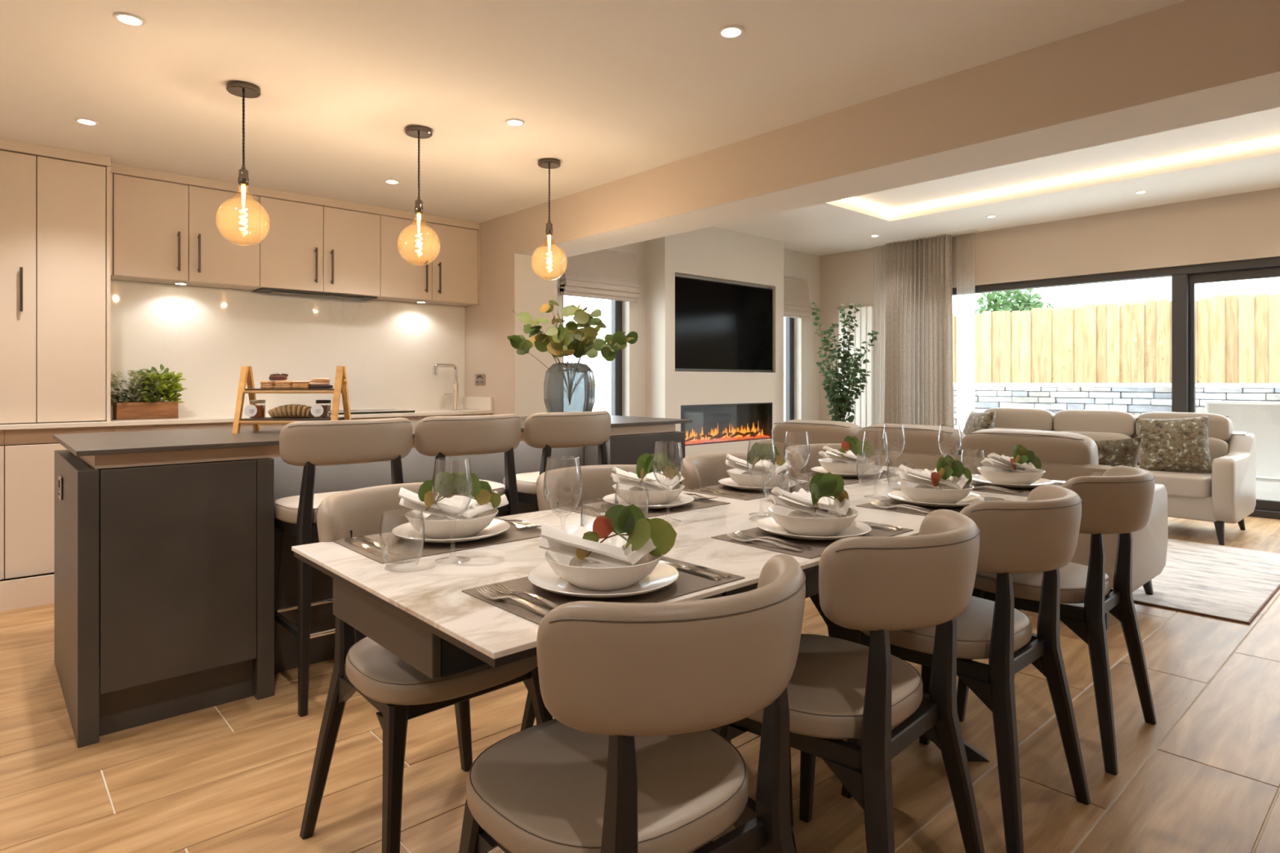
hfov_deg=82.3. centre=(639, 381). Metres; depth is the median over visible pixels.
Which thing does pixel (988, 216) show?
recessed light
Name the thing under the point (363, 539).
table knife
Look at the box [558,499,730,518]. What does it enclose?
placemat
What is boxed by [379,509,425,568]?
tumbler
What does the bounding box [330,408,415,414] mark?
cooktop
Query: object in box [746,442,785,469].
eucalyptus sprig
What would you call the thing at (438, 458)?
wine glass
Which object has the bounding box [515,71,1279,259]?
beam
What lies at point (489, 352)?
wall
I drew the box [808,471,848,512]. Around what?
eucalyptus sprig
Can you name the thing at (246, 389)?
shelf
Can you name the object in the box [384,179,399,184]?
recessed light
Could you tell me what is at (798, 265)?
wall
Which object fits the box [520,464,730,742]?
dining chair
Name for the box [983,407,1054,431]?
cushion
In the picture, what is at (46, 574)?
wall
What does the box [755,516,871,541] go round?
dinner plate
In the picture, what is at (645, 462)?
eucalyptus sprig
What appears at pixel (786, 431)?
wine glass
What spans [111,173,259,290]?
upper cabinet
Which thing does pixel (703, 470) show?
dining chair
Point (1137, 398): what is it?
stone wall
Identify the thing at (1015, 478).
bowl
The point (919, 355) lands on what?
curtain
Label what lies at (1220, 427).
cushion
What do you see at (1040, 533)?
dining chair
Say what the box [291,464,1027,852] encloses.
dining table
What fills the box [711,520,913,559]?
placemat
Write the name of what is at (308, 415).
cracker
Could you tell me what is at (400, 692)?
dining chair
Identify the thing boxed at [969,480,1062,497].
placemat
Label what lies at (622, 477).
napkin
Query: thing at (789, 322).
window
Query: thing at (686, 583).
placemat
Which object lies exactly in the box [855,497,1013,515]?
placemat
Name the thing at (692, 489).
table knife
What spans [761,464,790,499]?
tumbler
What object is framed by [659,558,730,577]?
table knife
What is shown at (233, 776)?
floor
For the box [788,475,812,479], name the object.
table knife
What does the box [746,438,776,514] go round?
wine glass
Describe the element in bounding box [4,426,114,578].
base cabinet
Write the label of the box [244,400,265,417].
jar
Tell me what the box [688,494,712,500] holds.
fork
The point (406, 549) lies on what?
placemat
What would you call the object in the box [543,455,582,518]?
wine glass
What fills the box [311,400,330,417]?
jar
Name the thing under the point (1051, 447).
cushion
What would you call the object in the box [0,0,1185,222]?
ceiling
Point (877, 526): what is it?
table knife
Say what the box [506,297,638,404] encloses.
eucalyptus branches
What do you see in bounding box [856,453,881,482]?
tumbler
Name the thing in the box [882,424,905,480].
wine glass
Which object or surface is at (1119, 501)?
dining chair
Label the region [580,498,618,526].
tumbler
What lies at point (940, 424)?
wine glass
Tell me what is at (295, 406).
cracker
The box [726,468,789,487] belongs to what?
bowl
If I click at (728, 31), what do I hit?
recessed light
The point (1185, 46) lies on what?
beam
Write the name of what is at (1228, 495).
sofa
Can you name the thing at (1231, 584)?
rug
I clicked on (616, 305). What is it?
window
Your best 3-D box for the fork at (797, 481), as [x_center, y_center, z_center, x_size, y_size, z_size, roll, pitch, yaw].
[0.567,0.374,2.766,0.200,0.014,0.025,0,0,42]
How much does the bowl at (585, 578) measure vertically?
0.053 m
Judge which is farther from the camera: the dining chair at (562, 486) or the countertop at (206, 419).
the countertop at (206, 419)
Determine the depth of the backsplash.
4.98 m
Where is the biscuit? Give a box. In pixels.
[260,381,275,388]
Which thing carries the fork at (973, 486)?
on the placemat at (1026, 492)
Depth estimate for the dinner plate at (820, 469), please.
2.94 m
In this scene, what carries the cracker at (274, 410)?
on the cake stand
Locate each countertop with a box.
[0,408,493,430]
[53,415,692,456]
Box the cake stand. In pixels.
[231,366,351,433]
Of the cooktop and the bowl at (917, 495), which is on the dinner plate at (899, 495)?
the bowl at (917, 495)
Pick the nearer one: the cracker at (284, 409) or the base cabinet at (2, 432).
the cracker at (284, 409)
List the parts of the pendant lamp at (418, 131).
bulb glass, filament stem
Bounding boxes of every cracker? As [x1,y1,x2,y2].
[267,408,275,417]
[272,407,280,417]
[276,405,285,417]
[281,404,289,417]
[286,404,294,417]
[292,404,300,417]
[297,404,306,417]
[301,406,311,417]
[306,408,315,417]
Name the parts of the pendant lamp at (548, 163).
bulb glass, filament stem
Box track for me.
[868,229,979,247]
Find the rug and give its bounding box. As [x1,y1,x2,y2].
[1132,538,1279,624]
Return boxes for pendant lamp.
[215,80,270,246]
[396,124,439,266]
[530,157,567,279]
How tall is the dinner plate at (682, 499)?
0.022 m
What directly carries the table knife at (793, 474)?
on the placemat at (883, 475)
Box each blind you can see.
[560,249,639,302]
[783,277,812,319]
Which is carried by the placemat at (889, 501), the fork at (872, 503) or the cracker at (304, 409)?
the fork at (872, 503)
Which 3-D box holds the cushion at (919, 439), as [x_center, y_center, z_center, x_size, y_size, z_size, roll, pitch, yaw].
[1.543,0.375,4.191,0.181,0.255,0.623,0,0,-42]
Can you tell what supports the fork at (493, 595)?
on the placemat at (686, 583)
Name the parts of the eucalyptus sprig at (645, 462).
stem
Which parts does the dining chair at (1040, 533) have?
leg, leg, seat, seat frame, leg, backrest, leg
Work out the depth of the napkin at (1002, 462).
2.65 m
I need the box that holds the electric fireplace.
[680,402,772,445]
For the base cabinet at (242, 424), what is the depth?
4.55 m
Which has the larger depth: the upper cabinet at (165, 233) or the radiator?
the radiator
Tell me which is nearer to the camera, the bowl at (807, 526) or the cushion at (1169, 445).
the bowl at (807, 526)
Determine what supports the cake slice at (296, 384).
on the cake stand
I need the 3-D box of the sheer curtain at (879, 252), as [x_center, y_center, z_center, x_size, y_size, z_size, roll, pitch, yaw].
[2.834,-0.231,8.646,0.039,2.742,0.170,0,0,-42]
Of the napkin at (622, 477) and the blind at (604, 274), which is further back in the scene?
the blind at (604, 274)
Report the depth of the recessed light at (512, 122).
3.50 m
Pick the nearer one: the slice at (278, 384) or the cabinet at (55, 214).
the slice at (278, 384)
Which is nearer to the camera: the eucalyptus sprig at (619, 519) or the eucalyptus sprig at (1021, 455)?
the eucalyptus sprig at (619, 519)
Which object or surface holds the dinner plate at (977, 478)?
on the placemat at (1026, 492)
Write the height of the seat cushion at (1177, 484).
0.169 m
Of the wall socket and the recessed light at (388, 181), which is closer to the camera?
the recessed light at (388, 181)
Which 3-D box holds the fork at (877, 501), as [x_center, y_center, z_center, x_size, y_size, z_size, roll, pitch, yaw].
[0.802,0.374,2.185,0.200,0.014,0.025,0,0,41]
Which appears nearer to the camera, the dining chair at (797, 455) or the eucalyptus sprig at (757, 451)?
the eucalyptus sprig at (757, 451)
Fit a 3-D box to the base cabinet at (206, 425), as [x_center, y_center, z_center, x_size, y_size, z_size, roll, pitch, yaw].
[-2.801,0.628,4.383,0.598,0.764,0.439,0,0,-42]
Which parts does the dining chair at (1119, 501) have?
leg, seat, seat frame, leg, backrest, leg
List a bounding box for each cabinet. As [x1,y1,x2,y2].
[0,150,112,424]
[0,430,4,579]
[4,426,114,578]
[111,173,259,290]
[114,422,233,431]
[240,423,288,426]
[250,196,380,297]
[351,416,422,421]
[373,215,479,306]
[422,413,489,418]
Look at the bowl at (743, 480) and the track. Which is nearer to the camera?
the bowl at (743, 480)
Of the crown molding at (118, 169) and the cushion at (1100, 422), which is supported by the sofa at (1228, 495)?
the cushion at (1100, 422)
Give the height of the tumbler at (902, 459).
0.111 m
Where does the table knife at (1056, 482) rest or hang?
on the placemat at (1026, 492)
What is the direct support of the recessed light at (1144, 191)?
in the ceiling at (838, 226)
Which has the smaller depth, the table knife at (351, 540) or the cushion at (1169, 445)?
the table knife at (351, 540)
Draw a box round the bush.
[974,288,1053,314]
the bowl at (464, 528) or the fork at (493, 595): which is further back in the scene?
the bowl at (464, 528)
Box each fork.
[475,585,549,616]
[489,582,559,608]
[499,519,541,528]
[505,520,537,529]
[685,493,718,498]
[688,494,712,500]
[726,533,803,551]
[733,530,811,550]
[785,478,804,483]
[870,502,930,513]
[875,500,934,511]
[973,485,1023,493]
[973,486,1020,493]
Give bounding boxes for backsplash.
[111,280,465,418]
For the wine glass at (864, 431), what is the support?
on the dining table
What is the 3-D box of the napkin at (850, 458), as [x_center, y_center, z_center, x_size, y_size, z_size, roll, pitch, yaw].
[0.844,0.312,2.994,0.170,0.108,0.268,0,0,36]
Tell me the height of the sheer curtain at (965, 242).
2.742 m
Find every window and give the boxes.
[562,295,622,416]
[785,316,794,421]
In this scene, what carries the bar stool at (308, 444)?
on the floor
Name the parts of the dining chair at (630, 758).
leg, seat, leg, seat frame, backrest, leg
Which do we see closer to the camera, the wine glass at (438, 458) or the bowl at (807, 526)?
the wine glass at (438, 458)
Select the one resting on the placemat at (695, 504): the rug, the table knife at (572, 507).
the table knife at (572, 507)
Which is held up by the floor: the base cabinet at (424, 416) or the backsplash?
the base cabinet at (424, 416)
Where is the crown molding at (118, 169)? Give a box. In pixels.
[0,137,479,230]
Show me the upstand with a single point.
(468, 402)
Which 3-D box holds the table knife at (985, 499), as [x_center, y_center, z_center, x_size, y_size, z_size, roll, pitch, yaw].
[1.068,0.379,2.409,0.019,0.006,0.227,0,0,-42]
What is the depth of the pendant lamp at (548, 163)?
4.12 m
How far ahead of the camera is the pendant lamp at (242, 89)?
3.07 m
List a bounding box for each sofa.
[753,419,1168,630]
[983,407,1256,545]
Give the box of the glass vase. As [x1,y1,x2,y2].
[543,362,595,412]
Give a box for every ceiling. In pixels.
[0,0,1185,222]
[712,106,1279,255]
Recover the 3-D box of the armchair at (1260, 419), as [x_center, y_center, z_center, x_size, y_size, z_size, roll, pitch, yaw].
[5.863,0.690,6.861,0.720,1.020,0.940,0,0,-42]
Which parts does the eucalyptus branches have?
stem, stem, stem, stem, stem, stem, stem, stem, stem, stem, stem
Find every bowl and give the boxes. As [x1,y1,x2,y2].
[404,508,497,538]
[543,550,662,590]
[612,483,684,505]
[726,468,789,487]
[767,504,858,536]
[817,457,875,474]
[897,480,973,503]
[977,466,1044,484]
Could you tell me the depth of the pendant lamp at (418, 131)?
3.60 m
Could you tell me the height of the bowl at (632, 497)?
0.053 m
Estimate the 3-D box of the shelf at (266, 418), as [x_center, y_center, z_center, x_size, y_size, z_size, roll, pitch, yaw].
[-1.484,0.161,3.141,0.379,0.008,0.148,0,0,0]
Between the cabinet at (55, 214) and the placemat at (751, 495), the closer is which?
the placemat at (751, 495)
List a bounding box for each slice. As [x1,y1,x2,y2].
[273,381,293,388]
[292,380,312,388]
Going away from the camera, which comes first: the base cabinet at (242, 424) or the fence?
the base cabinet at (242, 424)
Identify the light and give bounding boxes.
[74,117,98,125]
[113,12,146,26]
[173,281,187,284]
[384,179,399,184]
[416,300,426,302]
[505,118,524,126]
[718,25,744,38]
[986,215,996,217]
[1133,190,1146,194]
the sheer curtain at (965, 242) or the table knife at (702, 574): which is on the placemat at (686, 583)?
the table knife at (702, 574)
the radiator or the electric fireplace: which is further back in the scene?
the radiator
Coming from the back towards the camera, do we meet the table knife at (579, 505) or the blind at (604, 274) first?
the blind at (604, 274)
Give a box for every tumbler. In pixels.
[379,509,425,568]
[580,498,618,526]
[614,481,648,518]
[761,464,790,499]
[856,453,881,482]
[886,458,914,491]
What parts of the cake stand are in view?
leg, leg, shelf rail, shelf rail, leg, leg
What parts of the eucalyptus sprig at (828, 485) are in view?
stem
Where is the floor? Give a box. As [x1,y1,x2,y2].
[0,515,1279,852]
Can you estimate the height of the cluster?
0.030 m
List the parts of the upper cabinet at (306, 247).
door, board, handle, handle, door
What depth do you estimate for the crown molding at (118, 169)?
4.49 m
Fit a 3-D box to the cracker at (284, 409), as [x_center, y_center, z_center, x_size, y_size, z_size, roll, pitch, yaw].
[-1.508,0.129,3.141,0.029,0.058,0.081,0,0,0]
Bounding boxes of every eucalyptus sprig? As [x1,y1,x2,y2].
[417,471,501,510]
[575,504,676,559]
[635,452,680,484]
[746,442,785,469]
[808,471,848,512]
[839,435,874,459]
[930,454,972,489]
[1009,444,1041,472]
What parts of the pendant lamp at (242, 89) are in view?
bulb glass, filament stem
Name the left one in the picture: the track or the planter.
the planter
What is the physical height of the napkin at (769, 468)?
0.110 m
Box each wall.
[0,280,463,581]
[463,253,557,416]
[557,240,819,422]
[645,226,783,457]
[819,187,1279,420]
[953,382,1279,429]
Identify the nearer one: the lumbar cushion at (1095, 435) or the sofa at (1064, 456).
the sofa at (1064, 456)
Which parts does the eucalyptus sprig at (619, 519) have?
stem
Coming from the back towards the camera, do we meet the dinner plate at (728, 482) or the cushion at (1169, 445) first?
the cushion at (1169, 445)
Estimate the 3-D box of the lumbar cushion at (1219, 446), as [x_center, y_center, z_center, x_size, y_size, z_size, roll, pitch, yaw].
[4.319,0.570,5.855,0.180,0.276,0.621,0,0,-42]
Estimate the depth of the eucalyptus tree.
8.23 m
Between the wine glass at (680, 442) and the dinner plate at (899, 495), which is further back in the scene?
the dinner plate at (899, 495)
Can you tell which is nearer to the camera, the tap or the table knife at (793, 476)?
the table knife at (793, 476)
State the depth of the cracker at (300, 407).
3.11 m
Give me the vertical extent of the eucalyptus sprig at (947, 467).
0.096 m
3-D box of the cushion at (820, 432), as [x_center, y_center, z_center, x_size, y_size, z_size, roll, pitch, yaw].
[1.123,0.375,4.656,0.181,0.255,0.623,0,0,-42]
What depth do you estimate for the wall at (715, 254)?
7.55 m
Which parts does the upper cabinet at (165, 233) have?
door, handle, board, handle, door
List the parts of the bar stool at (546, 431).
leg, seat, seat frame, leg, backrest, leg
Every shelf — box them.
[240,417,344,420]
[244,388,333,391]
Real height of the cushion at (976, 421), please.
0.465 m
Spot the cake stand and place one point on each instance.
(246, 375)
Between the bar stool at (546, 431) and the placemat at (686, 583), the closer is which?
the placemat at (686, 583)
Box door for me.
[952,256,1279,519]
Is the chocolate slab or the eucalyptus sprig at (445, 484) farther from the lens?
the chocolate slab
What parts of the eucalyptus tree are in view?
stem, stem, stem, stem, stem, stem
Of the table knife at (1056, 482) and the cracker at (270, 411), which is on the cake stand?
the cracker at (270, 411)
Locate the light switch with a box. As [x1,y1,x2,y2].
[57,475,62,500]
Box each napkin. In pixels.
[398,487,508,520]
[539,521,656,568]
[610,466,684,491]
[724,453,791,475]
[766,486,849,518]
[818,445,867,463]
[895,464,968,489]
[980,453,1037,473]
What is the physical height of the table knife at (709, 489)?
0.006 m
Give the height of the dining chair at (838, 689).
0.862 m
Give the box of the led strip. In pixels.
[844,138,1279,213]
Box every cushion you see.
[771,419,862,444]
[856,423,965,454]
[960,428,1098,464]
[963,410,995,435]
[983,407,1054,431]
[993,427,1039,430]
[1053,409,1137,437]
[1059,431,1132,440]
[1094,437,1141,467]
[1135,411,1232,441]
[1135,415,1212,473]
[1136,465,1211,497]
[1137,436,1229,463]
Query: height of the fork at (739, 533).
0.014 m
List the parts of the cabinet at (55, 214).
door, handle, door, panel, filler panel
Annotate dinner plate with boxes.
[391,518,510,543]
[528,561,679,597]
[602,493,693,510]
[718,477,798,491]
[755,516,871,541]
[810,466,882,477]
[887,490,984,507]
[971,475,1054,488]
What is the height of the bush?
3.014 m
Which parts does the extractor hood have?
filter panel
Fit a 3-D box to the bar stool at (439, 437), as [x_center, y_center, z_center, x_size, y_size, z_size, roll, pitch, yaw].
[-0.779,0.644,3.129,0.485,1.012,0.440,0,0,-42]
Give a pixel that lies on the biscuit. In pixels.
(264, 384)
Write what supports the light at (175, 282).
attached to the upper cabinet at (165, 233)
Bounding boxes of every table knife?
[344,537,387,556]
[355,535,399,555]
[567,505,604,515]
[575,504,606,513]
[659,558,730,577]
[671,564,720,580]
[690,488,742,497]
[696,487,747,496]
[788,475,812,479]
[793,474,812,477]
[861,521,902,529]
[865,523,897,531]
[977,495,1004,501]
[982,497,1000,501]
[1054,481,1064,484]
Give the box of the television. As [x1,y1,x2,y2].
[675,275,773,372]
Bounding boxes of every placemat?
[333,517,541,564]
[462,555,745,625]
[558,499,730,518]
[682,483,809,500]
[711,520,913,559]
[786,471,898,484]
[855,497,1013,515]
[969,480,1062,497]
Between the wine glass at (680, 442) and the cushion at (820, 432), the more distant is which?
the cushion at (820, 432)
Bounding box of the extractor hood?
[253,287,377,300]
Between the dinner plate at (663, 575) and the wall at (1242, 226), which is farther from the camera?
the wall at (1242, 226)
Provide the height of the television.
0.944 m
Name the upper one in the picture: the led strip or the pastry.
the led strip
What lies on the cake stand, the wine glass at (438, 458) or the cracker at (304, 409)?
the cracker at (304, 409)
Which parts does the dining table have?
drawer, extension rail, leg, frame rail, leg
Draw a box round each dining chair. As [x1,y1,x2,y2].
[299,482,552,852]
[458,554,805,852]
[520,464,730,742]
[680,453,834,637]
[693,509,984,852]
[784,443,850,475]
[841,484,1090,852]
[956,465,1156,775]
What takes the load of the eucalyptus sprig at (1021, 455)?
on the napkin at (1002, 462)
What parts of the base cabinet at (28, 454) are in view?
door, grip rail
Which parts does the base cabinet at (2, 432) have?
grip rail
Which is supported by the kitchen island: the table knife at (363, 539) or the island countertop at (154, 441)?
the island countertop at (154, 441)
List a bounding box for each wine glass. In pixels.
[431,457,473,560]
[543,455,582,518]
[652,441,683,521]
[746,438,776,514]
[783,431,809,473]
[862,431,888,497]
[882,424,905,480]
[937,424,961,456]
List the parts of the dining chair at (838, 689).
leg, leg, seat frame, seat, leg, backrest, leg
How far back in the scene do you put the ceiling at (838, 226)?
6.33 m
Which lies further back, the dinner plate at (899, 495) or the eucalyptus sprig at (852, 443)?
the eucalyptus sprig at (852, 443)
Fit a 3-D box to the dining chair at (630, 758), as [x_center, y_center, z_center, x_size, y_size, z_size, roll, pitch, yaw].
[-0.007,0.719,1.197,0.499,0.862,0.552,0,0,-39]
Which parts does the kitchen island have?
panel, panel, post, grip rail, knee panel, panel, panel, panel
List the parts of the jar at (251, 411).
lid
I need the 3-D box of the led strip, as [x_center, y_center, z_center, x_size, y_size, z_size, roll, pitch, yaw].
[3.849,-1.696,4.943,1.238,0.018,5.375,0,0,-42]
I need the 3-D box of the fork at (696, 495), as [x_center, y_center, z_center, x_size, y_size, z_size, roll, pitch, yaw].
[0.170,0.374,2.400,0.200,0.014,0.025,0,0,42]
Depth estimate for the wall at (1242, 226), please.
7.03 m
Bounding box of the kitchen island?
[54,423,684,747]
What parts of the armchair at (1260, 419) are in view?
seat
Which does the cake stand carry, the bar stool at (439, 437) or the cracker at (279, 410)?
the cracker at (279, 410)
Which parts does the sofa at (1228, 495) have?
panel, leg, armrest, leg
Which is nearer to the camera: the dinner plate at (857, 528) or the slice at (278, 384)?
the dinner plate at (857, 528)
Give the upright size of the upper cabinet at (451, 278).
0.582 m
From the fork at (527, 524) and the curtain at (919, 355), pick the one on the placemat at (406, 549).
the fork at (527, 524)
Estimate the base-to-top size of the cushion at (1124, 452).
0.453 m
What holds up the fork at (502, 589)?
on the placemat at (686, 583)
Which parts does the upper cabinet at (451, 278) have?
door, board, handle, handle, door, filler panel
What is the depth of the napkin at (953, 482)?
2.25 m
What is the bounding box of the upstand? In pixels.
[462,396,493,410]
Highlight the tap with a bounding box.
[432,363,458,409]
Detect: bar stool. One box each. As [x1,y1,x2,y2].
[274,417,412,716]
[414,413,520,515]
[498,410,611,516]
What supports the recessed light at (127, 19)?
in the ceiling at (610, 91)
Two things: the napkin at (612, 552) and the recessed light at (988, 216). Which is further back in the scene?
the recessed light at (988, 216)
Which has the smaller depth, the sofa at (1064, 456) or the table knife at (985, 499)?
the table knife at (985, 499)
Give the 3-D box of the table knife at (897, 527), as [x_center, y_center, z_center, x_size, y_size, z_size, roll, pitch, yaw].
[0.598,0.379,1.971,0.019,0.006,0.227,0,0,-42]
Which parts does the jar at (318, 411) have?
lid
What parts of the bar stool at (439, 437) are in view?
leg, backrest, seat, seat frame, leg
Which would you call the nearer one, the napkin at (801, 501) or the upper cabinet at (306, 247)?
the napkin at (801, 501)
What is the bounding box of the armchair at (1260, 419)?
[1204,400,1279,501]
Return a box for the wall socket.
[475,373,484,385]
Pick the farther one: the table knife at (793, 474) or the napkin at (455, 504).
the table knife at (793, 474)
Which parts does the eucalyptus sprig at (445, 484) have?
stem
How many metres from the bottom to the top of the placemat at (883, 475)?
0.002 m
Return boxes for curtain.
[873,245,886,424]
[884,234,954,428]
[956,232,974,432]
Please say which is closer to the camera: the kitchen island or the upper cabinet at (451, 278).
the kitchen island
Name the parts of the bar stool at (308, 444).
leg, rail, seat frame, leg, seat, backrest, leg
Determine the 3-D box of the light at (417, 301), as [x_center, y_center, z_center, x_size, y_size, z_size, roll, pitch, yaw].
[-1.643,-0.598,5.503,0.068,0.010,0.068,0,0,-42]
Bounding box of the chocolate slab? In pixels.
[309,385,333,388]
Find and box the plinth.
[0,573,54,611]
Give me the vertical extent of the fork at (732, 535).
0.014 m
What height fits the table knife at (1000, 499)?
0.006 m
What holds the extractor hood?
attached to the upper cabinet at (306, 247)
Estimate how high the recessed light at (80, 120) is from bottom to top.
0.006 m
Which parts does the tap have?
spout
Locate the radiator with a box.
[839,306,873,427]
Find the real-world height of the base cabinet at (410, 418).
0.764 m
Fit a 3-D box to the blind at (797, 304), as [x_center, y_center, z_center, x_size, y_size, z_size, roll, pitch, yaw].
[1.810,-1.012,8.841,0.780,0.476,0.098,0,0,-42]
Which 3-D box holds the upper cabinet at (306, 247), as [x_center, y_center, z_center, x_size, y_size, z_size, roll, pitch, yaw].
[-2.201,-0.894,5.017,0.784,0.582,0.260,0,0,-42]
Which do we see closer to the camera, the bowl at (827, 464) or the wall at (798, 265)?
the bowl at (827, 464)
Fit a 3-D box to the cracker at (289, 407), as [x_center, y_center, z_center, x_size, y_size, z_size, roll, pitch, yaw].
[-1.487,0.128,3.141,0.025,0.059,0.081,0,0,0]
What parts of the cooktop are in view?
edge trim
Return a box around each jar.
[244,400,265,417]
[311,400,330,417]
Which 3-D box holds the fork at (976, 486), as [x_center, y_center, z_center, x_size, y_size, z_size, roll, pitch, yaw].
[1.218,0.374,2.560,0.200,0.014,0.025,0,0,42]
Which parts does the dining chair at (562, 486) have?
leg, backrest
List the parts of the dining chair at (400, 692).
leg, leg, backrest, seat frame, seat, leg, leg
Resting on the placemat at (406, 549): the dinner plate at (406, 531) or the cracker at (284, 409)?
the dinner plate at (406, 531)
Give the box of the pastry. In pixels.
[308,377,329,384]
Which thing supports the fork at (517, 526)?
on the placemat at (406, 549)
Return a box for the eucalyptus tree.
[811,302,879,422]
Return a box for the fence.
[952,293,1279,383]
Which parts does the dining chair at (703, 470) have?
backrest, leg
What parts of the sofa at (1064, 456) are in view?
panel, leg, armrest, leg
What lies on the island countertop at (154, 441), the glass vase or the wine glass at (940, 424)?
the glass vase

